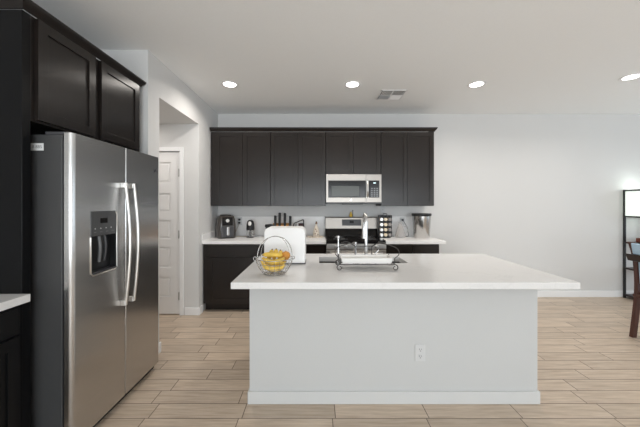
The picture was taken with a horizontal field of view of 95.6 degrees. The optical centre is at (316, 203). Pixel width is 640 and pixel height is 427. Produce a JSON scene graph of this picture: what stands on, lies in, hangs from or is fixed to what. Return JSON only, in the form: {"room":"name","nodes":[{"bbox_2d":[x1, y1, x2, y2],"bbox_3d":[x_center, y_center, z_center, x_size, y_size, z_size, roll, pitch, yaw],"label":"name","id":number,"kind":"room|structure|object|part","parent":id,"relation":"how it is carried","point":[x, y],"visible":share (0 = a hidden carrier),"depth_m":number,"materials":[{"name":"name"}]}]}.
{"room":"kitchen","nodes":[
{"label":"kitchen","id":0,"kind":"room"},
{"bbox_2d":[96,50,217,342],"bbox_3d":[-2.340,0.020,3.500,1.720,2.740,1.920,0,0,0],"label":"wall","id":1,"kind":"structure","parent":0,"point":[172,114],"depth_m":3.63,"materials":[{"name":"paint"}]},
{"bbox_2d":[159,152,178,313],"bbox_3d":[-2.103,0.361,3.623,0.774,2.033,0.111,0,0,0],"label":"door","id":2,"kind":"structure","parent":1,"relation":"in","point":[168,161],"depth_m":3.64,"materials":[{"name":"white wood"}]},
{"bbox_2d":[159,147,183,314],"bbox_3d":[-2.106,0.340,3.623,0.878,2.100,0.014,0,0,0],"label":"trim","id":3,"kind":"structure","parent":1,"relation":"attached to","point":[180,149],"depth_m":3.62,"materials":[{"name":"white"}]},
{"bbox_2d":[158,305,202,353],"bbox_3d":[-1.559,1.343,3.138,0.186,0.095,1.195,0,0,0],"label":"baseboard","id":4,"kind":"structure","parent":1,"relation":"attached to","point":[188,311],"depth_m":3.62,"materials":[{"name":"white wood"}]},
{"bbox_2d":[202,231,215,240],"bbox_3d":[-1.472,0.430,4.022,0.013,0.090,0.604,0,0,0],"label":"side splash","id":5,"kind":"object","parent":1,"relation":"attached to","point":[205,236],"visible":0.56,"depth_m":3.92,"materials":[{"name":"stone"}]},
{"bbox_2d":[22,0,639,113],"bbox_3d":[1.710,-1.410,-0.080,9.820,0.120,9.080,0,0,0],"label":"ceiling","id":6,"kind":"structure","parent":0,"point":[282,56],"depth_m":2.52,"materials":[{"name":"paint"}]},
{"bbox_2d":[221,81,237,87],"bbox_3d":[-0.985,-1.347,3.270,0.192,0.006,0.192,0,0,0],"label":"recessed light","id":7,"kind":"object","parent":6,"relation":"in","point":[229,84],"visible":1,"depth_m":3.27,"materials":[{"name":"white plastic"}]},
{"bbox_2d":[344,81,360,87],"bbox_3d":[0.400,-1.347,3.270,0.192,0.006,0.192,0,0,0],"label":"recessed light","id":8,"kind":"object","parent":6,"relation":"in","point":[350,84],"visible":1,"depth_m":3.27,"materials":[{"name":"white"}]},
{"bbox_2d":[376,90,406,99],"bbox_3d":[0.915,-1.343,3.585,0.310,0.013,0.310,0,0,0],"label":"ceiling vent","id":9,"kind":"object","parent":6,"relation":"in","point":[384,94],"visible":1,"depth_m":3.57,"materials":[{"name":"white metal"}]},
{"bbox_2d":[467,81,485,87],"bbox_3d":[1.800,-1.347,3.270,0.192,0.006,0.192,0,0,0],"label":"recessed light","id":10,"kind":"object","parent":6,"relation":"in","point":[476,84],"visible":1,"depth_m":3.27,"materials":[{"name":"white"}]},
{"bbox_2d":[619,73,639,80],"bbox_3d":[3.340,-1.347,3.080,0.192,0.006,0.192,0,0,0],"label":"recessed light","id":11,"kind":"object","parent":6,"relation":"in","point":[636,75],"visible":1,"depth_m":3.09,"materials":[{"name":"white"}]},
{"bbox_2d":[95,297,639,426],"bbox_3d":[1.710,1.450,-0.080,9.820,0.120,9.080,0,0,0],"label":"floor","id":12,"kind":"structure","parent":0,"point":[588,361],"depth_m":2.20,"materials":[{"name":"beige tile"}]},
{"bbox_2d":[0,304,22,426],"bbox_3d":[-1.861,0.948,0.902,0.713,0.884,1.204,0,0,0],"label":"base cabinet","id":13,"kind":"object","parent":12,"relation":"on","point":[11,319],"visible":0.93,"depth_m":1.43,"materials":[{"name":"black wood"}]},
{"bbox_3d":[-1.515,0.589,1.280,0.020,0.133,0.380,0,0,0],"label":"drawer","id":14,"kind":"part","parent":13,"relation":"part of","materials":[{"name":"black wood"}]},
{"bbox_3d":[-1.515,0.973,1.280,0.020,0.610,0.380,0,0,0],"label":"door","id":15,"kind":"part","parent":13,"relation":"part of","materials":[{"name":"black wood"}]},
{"bbox_2d":[0,294,29,310],"bbox_3d":[-1.851,0.485,0.897,0.735,0.040,1.214,0,0,0],"label":"countertop","id":16,"kind":"structure","parent":13,"relation":"on","point":[7,301],"depth_m":1.44,"materials":[{"name":"white stone"}]},
{"bbox_2d":[0,9,29,426],"bbox_3d":[-1.875,0.190,1.526,0.689,2.400,0.045,0,0,0],"label":"end panel","id":17,"kind":"object","parent":12,"relation":"on","point":[14,23],"visible":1,"depth_m":1.50,"materials":[{"name":"black wood"}]},
{"bbox_2d":[30,132,157,426],"bbox_3d":[-1.719,0.495,2.026,0.901,1.790,0.876,0,0,0],"label":"refrigerator","id":18,"kind":"object","parent":12,"relation":"on","point":[94,202],"visible":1,"depth_m":1.69,"materials":[{"name":"silver metal"}]},
{"bbox_3d":[-1.363,0.470,1.808,0.045,1.724,0.440,0,0,0],"label":"freezer door","id":19,"kind":"part","parent":18,"relation":"part of","materials":[{"name":"metal"}]},
{"bbox_3d":[-1.359,0.119,1.827,0.044,0.151,0.220,0,0,0],"label":"dispenser panel","id":20,"kind":"part","parent":18,"relation":"part of","materials":[{"name":"grey"}]},
{"bbox_3d":[-1.339,0.239,1.827,0.011,0.388,0.231,0,0,0],"label":"dispenser trim","id":21,"kind":"part","parent":18,"relation":"part of","materials":[{"name":"white"}]},
{"bbox_3d":[-1.295,0.273,1.985,0.052,0.838,0.019,0,0,0],"label":"handle","id":22,"kind":"part","parent":18,"relation":"part of","materials":[{"name":"white metal"}]},
{"bbox_3d":[-1.295,0.273,2.075,0.052,0.838,0.019,0,0,0],"label":"handle","id":23,"kind":"part","parent":18,"relation":"part of","materials":[{"name":"white metal"}]},
{"bbox_3d":[-1.363,0.470,2.249,0.045,1.724,0.430,0,0,0],"label":"fresh food door","id":24,"kind":"part","parent":18,"relation":"part of","materials":[{"name":"metal"}]},
{"bbox_2d":[204,244,263,308],"bbox_3d":[-1.043,0.953,4.032,0.846,0.874,0.613,0,0,0],"label":"base cabinet","id":25,"kind":"object","parent":12,"relation":"on","point":[223,263],"visible":0.58,"depth_m":3.73,"materials":[{"name":"brown wood"}]},
{"bbox_3d":[-1.013,0.983,3.735,0.780,0.591,0.020,0,0,0],"label":"door","id":26,"kind":"part","parent":25,"relation":"part of","materials":[{"name":"brown wood"}]},
{"bbox_3d":[-1.013,0.602,3.735,0.780,0.147,0.020,0,0,0],"label":"drawer","id":27,"kind":"part","parent":25,"relation":"part of","materials":[{"name":"brown wood"}]},
{"bbox_2d":[202,236,325,243],"bbox_3d":[-0.681,0.495,4.027,1.596,0.040,0.624,0,0,0],"label":"countertop","id":28,"kind":"structure","parent":25,"relation":"on","point":[257,239],"depth_m":3.77,"materials":[{"name":"stone"}]},
{"bbox_2d":[215,214,235,238],"bbox_3d":[-1.280,0.311,4.077,0.248,0.327,0.302,0,0,-30],"label":"air fryer","id":29,"kind":"object","parent":28,"relation":"on","point":[225,226],"visible":1,"depth_m":3.99,"materials":[{"name":"grey plastic"}]},
{"bbox_3d":[-1.232,0.238,3.995,0.140,0.109,0.026,0,0,-30],"label":"control panel","id":30,"kind":"part","parent":29,"relation":"part of","materials":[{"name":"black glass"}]},
{"bbox_2d":[221,226,233,237],"bbox_3d":[-1.233,0.380,3.997,0.170,0.161,0.029,0,0,-30],"label":"basket","id":31,"kind":"object","parent":29,"relation":"on","point":[226,231],"depth_m":3.97,"materials":[{"name":"grey plastic"}]},
{"bbox_2d":[246,220,254,237],"bbox_3d":[-0.945,0.349,4.120,0.116,0.250,0.116,0,0,44],"label":"coffee grinder","id":32,"kind":"object","parent":28,"relation":"on","point":[250,227],"visible":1,"depth_m":4.08,"materials":[{"name":"grey plastic"}]},
{"bbox_2d":[247,230,253,236],"bbox_3d":[-0.945,0.415,4.120,0.108,0.090,0.108,0,0,0],"label":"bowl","id":33,"kind":"object","parent":32,"relation":"on","point":[250,233],"depth_m":4.07,"materials":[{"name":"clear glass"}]},
{"bbox_3d":[-0.520,0.375,4.125,0.230,0.199,0.160,0,0,0],"label":"knife block","id":34,"kind":"object","parent":28,"relation":"on","visible":0},
{"bbox_2d":[278,213,280,225],"bbox_3d":[-0.530,0.230,4.121,0.041,0.219,0.036,0,0,0],"label":"kitchen knife","id":35,"kind":"object","parent":34,"relation":"in","point":[279,214],"visible":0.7,"depth_m":4.11,"materials":[{"name":"black plastic"}]},
{"bbox_3d":[-0.020,0.466,4.130,0.236,0.016,0.142,0,0,0],"label":"serving tray","id":36,"kind":"object","parent":28,"relation":"on","visible":0},
{"bbox_2d":[313,221,319,236],"bbox_3d":[-0.010,0.357,4.130,0.092,0.222,0.092,0,0,0],"label":"oil bottle","id":37,"kind":"object","parent":36,"relation":"on","point":[316,233],"visible":1,"depth_m":4.10,"materials":[{"name":"beige glass"}]},
{"bbox_2d":[306,244,325,253],"bbox_3d":[-0.251,0.953,4.032,0.736,0.874,0.613,0,0,0],"label":"base cabinet","id":38,"kind":"object","parent":12,"relation":"on","point":[310,248],"visible":0.02,"depth_m":3.73,"materials":[{"name":"brown wood"}]},
{"bbox_2d":[325,217,385,253],"bbox_3d":[0.500,0.790,3.970,0.758,1.200,0.691,0,0,0],"label":"range","id":39,"kind":"object","parent":12,"relation":"on","point":[349,229],"visible":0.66,"depth_m":4.19,"materials":[{"name":"grey metal"}]},
{"bbox_2d":[325,236,385,243],"bbox_3d":[0.500,0.482,3.938,0.758,0.043,0.525,0,0,0],"label":"cooktop","id":40,"kind":"object","parent":39,"relation":"in","point":[329,239],"depth_m":3.77,"materials":[{"name":"black glass"}]},
{"bbox_3d":[0.500,0.872,3.703,0.758,0.567,0.035,0,0,0],"label":"oven door","id":41,"kind":"part","parent":39,"relation":"part of","materials":[{"name":"metal"}]},
{"bbox_3d":[0.500,0.542,3.699,0.758,0.072,0.042,0,0,0],"label":"panel","id":42,"kind":"part","parent":39,"relation":"part of","materials":[{"name":"metal"}]},
{"bbox_3d":[0.500,0.623,3.656,0.680,0.024,0.064,0,0,0],"label":"door handle","id":43,"kind":"part","parent":39,"relation":"part of","materials":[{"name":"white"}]},
{"bbox_2d":[248,289,539,403],"bbox_3d":[0.533,0.953,2.381,2.031,0.874,0.743,0,0,0],"label":"kitchen island","id":44,"kind":"object","parent":12,"relation":"on","point":[308,346],"visible":0.73,"depth_m":2.02,"materials":[{"name":"paint"}]},
{"bbox_3d":[0.533,1.346,2.375,2.031,0.088,0.730,0,0,0],"label":"baseboard","id":45,"kind":"part","parent":44,"relation":"part of","materials":[{"name":"grey"}]},
{"bbox_2d":[231,254,579,288],"bbox_3d":[0.535,0.495,2.264,2.115,0.040,1.023,0,0,0],"label":"island countertop","id":46,"kind":"structure","parent":44,"relation":"on","point":[415,271],"depth_m":1.90,"materials":[{"name":"white stone"}]},
{"bbox_2d":[253,236,294,275],"bbox_3d":[-0.290,0.347,1.975,0.255,0.252,0.255,0,0,45],"label":"wire fruit basket","id":47,"kind":"object","parent":46,"relation":"on","point":[282,272],"visible":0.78,"depth_m":1.96,"materials":[{"name":"silver metal"}]},
{"bbox_2d":[262,252,282,256],"bbox_3d":[-0.312,0.342,1.969,0.153,0.035,0.062,0,0,11],"label":"banana","id":48,"kind":"object","parent":47,"relation":"in","point":[266,254],"visible":1,"depth_m":1.95,"materials":[{"name":"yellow food"}]},
{"bbox_2d":[260,261,285,271],"bbox_3d":[-0.292,0.408,1.913,0.170,0.069,0.063,0,0,-5],"label":"banana","id":49,"kind":"object","parent":47,"relation":"in","point":[266,267],"visible":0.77,"depth_m":1.89,"materials":[{"name":"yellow food"}]},
{"bbox_2d":[262,257,284,264],"bbox_3d":[-0.294,0.380,1.933,0.161,0.041,0.070,0,0,0],"label":"banana","id":50,"kind":"object","parent":47,"relation":"in","point":[282,258],"visible":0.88,"depth_m":1.92,"materials":[{"name":"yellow food"}]},
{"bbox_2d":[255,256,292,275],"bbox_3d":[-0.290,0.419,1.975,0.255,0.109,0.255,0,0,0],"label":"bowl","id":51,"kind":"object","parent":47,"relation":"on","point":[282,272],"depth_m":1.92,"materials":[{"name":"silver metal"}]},
{"bbox_3d":[-0.290,0.294,1.982,0.250,0.146,0.070,0,0,0],"label":"handle","id":52,"kind":"part","parent":47,"relation":"part of","materials":[{"name":"silver metal"}]},
{"bbox_2d":[263,257,286,265],"bbox_3d":[-0.297,0.395,1.984,0.173,0.056,0.048,0,0,11],"label":"banana","id":53,"kind":"object","parent":47,"relation":"in","point":[283,262],"visible":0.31,"depth_m":1.97,"materials":[{"name":"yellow food"}]},
{"bbox_2d":[282,251,289,259],"bbox_3d":[-0.216,0.355,2.005,0.064,0.065,0.064,0,0,0],"label":"orange","id":54,"kind":"object","parent":47,"relation":"in","point":[286,254],"visible":0.81,"depth_m":1.98,"materials":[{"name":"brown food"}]},
{"bbox_2d":[264,226,305,263],"bbox_3d":[-0.254,0.330,2.370,0.327,0.288,0.180,0,0,0],"label":"countertop appliance","id":55,"kind":"object","parent":46,"relation":"on","point":[295,235],"visible":0.88,"depth_m":2.28,"materials":[{"name":"white plastic"}]},
{"bbox_2d":[335,235,339,263],"bbox_3d":[0.168,0.360,2.303,0.044,0.228,0.079,0,0,0],"label":"soap dispenser","id":56,"kind":"object","parent":46,"relation":"on","point":[338,236],"visible":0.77,"depth_m":2.28,"materials":[{"name":"silver metal"}]},
{"bbox_2d":[319,261,399,262],"bbox_3d":[0.377,0.623,2.467,0.733,0.214,0.281,0,0,0],"label":"sink","id":57,"kind":"object","parent":46,"relation":"in","point":[319,261],"visible":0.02,"depth_m":2.60,"materials":[{"name":"grey metal"}]},
{"bbox_2d":[335,241,399,269],"bbox_3d":[0.359,0.380,2.148,0.465,0.184,0.181,0,0,0],"label":"stand","id":58,"kind":"object","parent":46,"relation":"on","point":[392,263],"visible":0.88,"depth_m":2.08,"materials":[{"name":"grey metal"}]},
{"bbox_3d":[0.359,0.359,2.235,0.347,0.142,0.006,0,0,0],"label":"rail","id":59,"kind":"part","parent":58,"relation":"part of","materials":[{"name":"grey metal"}]},
{"bbox_2d":[340,255,392,262],"bbox_3d":[0.359,0.407,2.148,0.372,0.038,0.146,0,0,0],"label":"serving dish","id":60,"kind":"object","parent":58,"relation":"in","point":[344,258],"visible":1,"depth_m":2.08,"materials":[{"name":"white ceramic"}]},
{"bbox_3d":[0.359,0.429,2.148,0.440,0.087,0.181,0,0,0],"label":"frame","id":61,"kind":"part","parent":58,"relation":"part of","materials":[{"name":"grey metal"}]},
{"bbox_3d":[0.508,0.341,2.155,0.047,0.099,0.235,0,0,-37],"label":"loop handle","id":62,"kind":"part","parent":58,"relation":"part of","materials":[{"name":"grey metal"}]},
{"bbox_2d":[362,213,378,263],"bbox_3d":[0.423,0.273,2.329,0.134,0.402,0.147,0,0,0],"label":"faucet","id":63,"kind":"object","parent":46,"relation":"on","point":[364,220],"visible":0.82,"depth_m":2.28,"materials":[{"name":"silver metal"}]},
{"bbox_2d":[415,344,424,360],"bbox_3d":[0.718,1.035,2.017,0.072,0.118,0.009,0,0,0],"label":"power outlet","id":64,"kind":"object","parent":44,"relation":"attached to","point":[419,348],"visible":1,"depth_m":2.02,"materials":[{"name":"grey plastic"}]},
{"bbox_2d":[385,244,438,253],"bbox_3d":[1.228,0.953,4.032,0.690,0.874,0.613,0,0,0],"label":"base cabinet","id":65,"kind":"object","parent":12,"relation":"on","point":[403,248],"visible":0.07,"depth_m":3.73,"materials":[{"name":"brown wood"}]},
{"bbox_3d":[1.056,0.602,3.735,0.339,0.147,0.020,0,0,0],"label":"drawer","id":66,"kind":"part","parent":65,"relation":"part of","materials":[{"name":"brown wood"}]},
{"bbox_2d":[382,236,445,243],"bbox_3d":[1.269,0.495,4.027,0.772,0.040,0.624,0,0,0],"label":"countertop","id":67,"kind":"structure","parent":65,"relation":"on","point":[408,239],"depth_m":3.77,"materials":[{"name":"stone"}]},
{"bbox_2d":[378,213,391,237],"bbox_3d":[0.968,0.302,4.130,0.183,0.344,0.170,0,0,0],"label":"spice rack","id":68,"kind":"object","parent":67,"relation":"on","point":[379,216],"visible":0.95,"depth_m":4.10,"materials":[{"name":"black plastic"}]},
{"bbox_2d":[395,222,407,237],"bbox_3d":[1.188,0.363,4.120,0.152,0.222,0.150,0,0,-32],"label":"carafe","id":69,"kind":"object","parent":67,"relation":"on","point":[400,233],"visible":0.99,"depth_m":4.08,"materials":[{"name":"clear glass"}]},
{"bbox_2d":[412,213,431,238],"bbox_3d":[1.474,0.303,4.090,0.268,0.343,0.268,0,0,0],"label":"steel canister","id":70,"kind":"object","parent":67,"relation":"on","point":[421,221],"visible":0.99,"depth_m":3.99,"materials":[{"name":"grey metal"}]},
{"bbox_3d":[1.401,0.602,3.735,0.339,0.147,0.020,0,0,0],"label":"drawer","id":71,"kind":"part","parent":65,"relation":"part of","materials":[{"name":"brown wood"}]},
{"bbox_2d":[623,189,639,297],"bbox_3d":[4.700,0.590,4.160,0.304,1.599,0.304,0,0,0],"label":"lamp","id":72,"kind":"object","parent":12,"relation":"on","point":[631,198],"visible":0.83,"depth_m":4.26,"materials":[{"name":"black plastic"}]},
{"bbox_3d":[4.560,0.590,4.300,0.024,1.599,0.024,0,0,0],"label":"post","id":73,"kind":"part","parent":72,"relation":"part of","materials":[{"name":"black plastic"}]},
{"bbox_3d":[4.700,-0.006,4.160,0.284,0.360,0.284,0,0,0],"label":"lamp shade","id":74,"kind":"part","parent":72,"relation":"part of","materials":[{"name":"white fabric"}]},
{"bbox_2d":[625,242,639,337],"bbox_3d":[3.521,0.892,2.800,0.539,0.994,0.520,0,0,0],"label":"dining chair","id":75,"kind":"object","parent":12,"relation":"on","point":[634,256],"visible":1,"depth_m":3.01,"materials":[{"name":"brown wood"}]},
{"bbox_3d":[3.288,0.560,2.805,0.073,0.079,0.510,0,0,0],"label":"rail","id":76,"kind":"part","parent":75,"relation":"part of","materials":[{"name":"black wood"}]},
{"bbox_2d":[218,114,639,290],"bbox_3d":[2.510,0.020,4.400,7.980,2.740,0.120,0,0,0],"label":"wall","id":77,"kind":"structure","parent":0,"point":[542,192],"depth_m":4.34,"materials":[{"name":"paint"}]},
{"bbox_2d":[211,132,270,205],"bbox_3d":[-1.054,-0.484,4.165,0.823,1.022,0.349,0,0,0],"label":"upper cabinet","id":78,"kind":"object","parent":77,"relation":"attached to","point":[240,161],"visible":0.99,"depth_m":4.00,"materials":[{"name":"brown wood"}]},
{"bbox_3d":[-1.211,-0.485,4.000,0.374,1.012,0.020,0,0,0],"label":"door","id":79,"kind":"part","parent":78,"relation":"part of","materials":[{"name":"brown wood"}]},
{"bbox_3d":[-0.833,-0.485,4.000,0.374,1.012,0.020,0,0,0],"label":"door","id":80,"kind":"part","parent":78,"relation":"part of","materials":[{"name":"brown wood"}]},
{"bbox_2d":[209,127,437,131],"bbox_3d":[0.091,-1.022,4.146,3.114,0.052,0.385,0,0,0],"label":"crown molding","id":81,"kind":"structure","parent":78,"relation":"attached to","point":[212,129],"depth_m":3.97,"materials":[{"name":"brown wood"}]},
{"bbox_2d":[234,216,324,235],"bbox_3d":[-0.681,0.330,4.332,1.596,0.290,0.013,0,0,0],"label":"backsplash","id":82,"kind":"structure","parent":77,"relation":"attached to","point":[259,221],"depth_m":4.33,"materials":[{"name":"tile"}]},
{"bbox_2d":[271,132,325,205],"bbox_3d":[-0.261,-0.484,4.165,0.761,1.022,0.349,0,0,0],"label":"upper cabinet","id":83,"kind":"object","parent":77,"relation":"attached to","point":[298,159],"visible":1,"depth_m":4.00,"materials":[{"name":"brown wood"}]},
{"bbox_3d":[-0.450,-0.485,4.000,0.376,1.012,0.020,0,0,0],"label":"door","id":84,"kind":"part","parent":83,"relation":"part of","materials":[{"name":"brown wood"}]},
{"bbox_3d":[-0.072,-0.485,4.000,0.376,1.012,0.020,0,0,0],"label":"door","id":85,"kind":"part","parent":83,"relation":"part of","materials":[{"name":"brown wood"}]},
{"bbox_2d":[326,132,380,173],"bbox_3d":[0.500,-0.700,4.165,0.759,0.590,0.349,0,0,0],"label":"upper cabinet","id":86,"kind":"object","parent":77,"relation":"attached to","point":[346,152],"visible":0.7,"depth_m":4.00,"materials":[{"name":"brown wood"}]},
{"bbox_3d":[0.311,-0.701,4.000,0.374,0.580,0.020,0,0,0],"label":"door","id":87,"kind":"part","parent":86,"relation":"part of","materials":[{"name":"brown wood"}]},
{"bbox_2d":[326,174,380,203],"bbox_3d":[0.500,-0.199,4.125,0.753,0.410,0.426,0,0,0],"label":"microwave","id":88,"kind":"object","parent":86,"relation":"attached to","point":[340,188],"visible":0.98,"depth_m":3.94,"materials":[{"name":"grey metal"}]},
{"bbox_3d":[0.394,-0.213,3.955,0.542,0.382,0.030,0,0,0],"label":"door","id":89,"kind":"part","parent":88,"relation":"part of","materials":[{"name":"metal"}]},
{"bbox_3d":[0.687,-0.203,3.941,0.030,0.238,0.058,0,0,0],"label":"handle","id":90,"kind":"part","parent":88,"relation":"part of","materials":[{"name":"white metal"}]},
{"bbox_3d":[0.782,-0.203,3.956,0.134,0.236,0.028,0,0,0],"label":"control panel","id":91,"kind":"part","parent":88,"relation":"part of","materials":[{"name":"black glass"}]},
{"bbox_3d":[0.689,-0.701,4.000,0.374,0.580,0.020,0,0,0],"label":"door","id":92,"kind":"part","parent":86,"relation":"part of","materials":[{"name":"brown wood"}]},
{"bbox_2d":[380,207,384,214],"bbox_3d":[0.985,0.105,4.335,0.072,0.118,0.009,0,0,0],"label":"power outlet","id":93,"kind":"object","parent":77,"relation":"attached to","point":[382,209],"visible":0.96,"depth_m":4.33,"materials":[{"name":"grey plastic"}]},
{"bbox_2d":[376,216,412,235],"bbox_3d":[1.242,0.330,4.332,0.716,0.290,0.013,0,0,0],"label":"backsplash","id":94,"kind":"structure","parent":77,"relation":"attached to","point":[395,219],"depth_m":4.33,"materials":[{"name":"stone"}]},
{"bbox_2d":[376,132,433,205],"bbox_3d":[1.247,-0.484,4.165,0.733,1.022,0.349,0,0,0],"label":"upper cabinet","id":95,"kind":"object","parent":77,"relation":"attached to","point":[407,158],"visible":0.97,"depth_m":4.00,"materials":[{"name":"brown wood"}]},
{"bbox_3d":[1.065,-0.485,4.000,0.362,1.012,0.020,0,0,0],"label":"door","id":96,"kind":"part","parent":95,"relation":"part of","materials":[{"name":"brown wood"}]},
{"bbox_3d":[1.429,-0.485,4.000,0.362,1.012,0.020,0,0,0],"label":"door","id":97,"kind":"part","parent":95,"relation":"part of","materials":[{"name":"brown wood"}]},
{"bbox_2d":[537,291,633,296],"bbox_3d":[4.050,1.343,4.333,4.899,0.095,0.014,0,0,0],"label":"baseboard","id":98,"kind":"structure","parent":77,"relation":"attached to","point":[539,293],"depth_m":4.33,"materials":[{"name":"white"}]},
{"bbox_3d":[-2.280,0.020,-0.980,0.120,2.740,7.040,0,0,0],"label":"wall","id":99,"kind":"structure","parent":0,"visible":0},
{"bbox_2d":[30,15,139,151],"bbox_3d":[-1.865,-0.728,2.025,0.709,0.565,0.950,0,0,0],"label":"upper cabinet","id":100,"kind":"object","parent":99,"relation":"attached to","point":[73,91],"visible":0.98,"depth_m":1.83,"materials":[{"name":"brown wood"}]},
{"bbox_3d":[-1.521,-0.731,1.777,0.022,0.549,0.410,0,0,0],"label":"door","id":101,"kind":"part","parent":100,"relation":"part of","materials":[{"name":"brown wood"}]},
{"bbox_2d":[0,0,145,86],"bbox_3d":[-1.855,-1.036,2.002,0.729,0.052,1.064,0,0,0],"label":"crown molding","id":102,"kind":"structure","parent":100,"relation":"attached to","point":[29,6],"depth_m":1.75,"materials":[{"name":"brown wood"}]},
{"bbox_3d":[-1.521,-0.731,2.252,0.022,0.549,0.433,0,0,0],"label":"door","id":103,"kind":"part","parent":100,"relation":"part of","materials":[{"name":"brown wood"}]}
]}

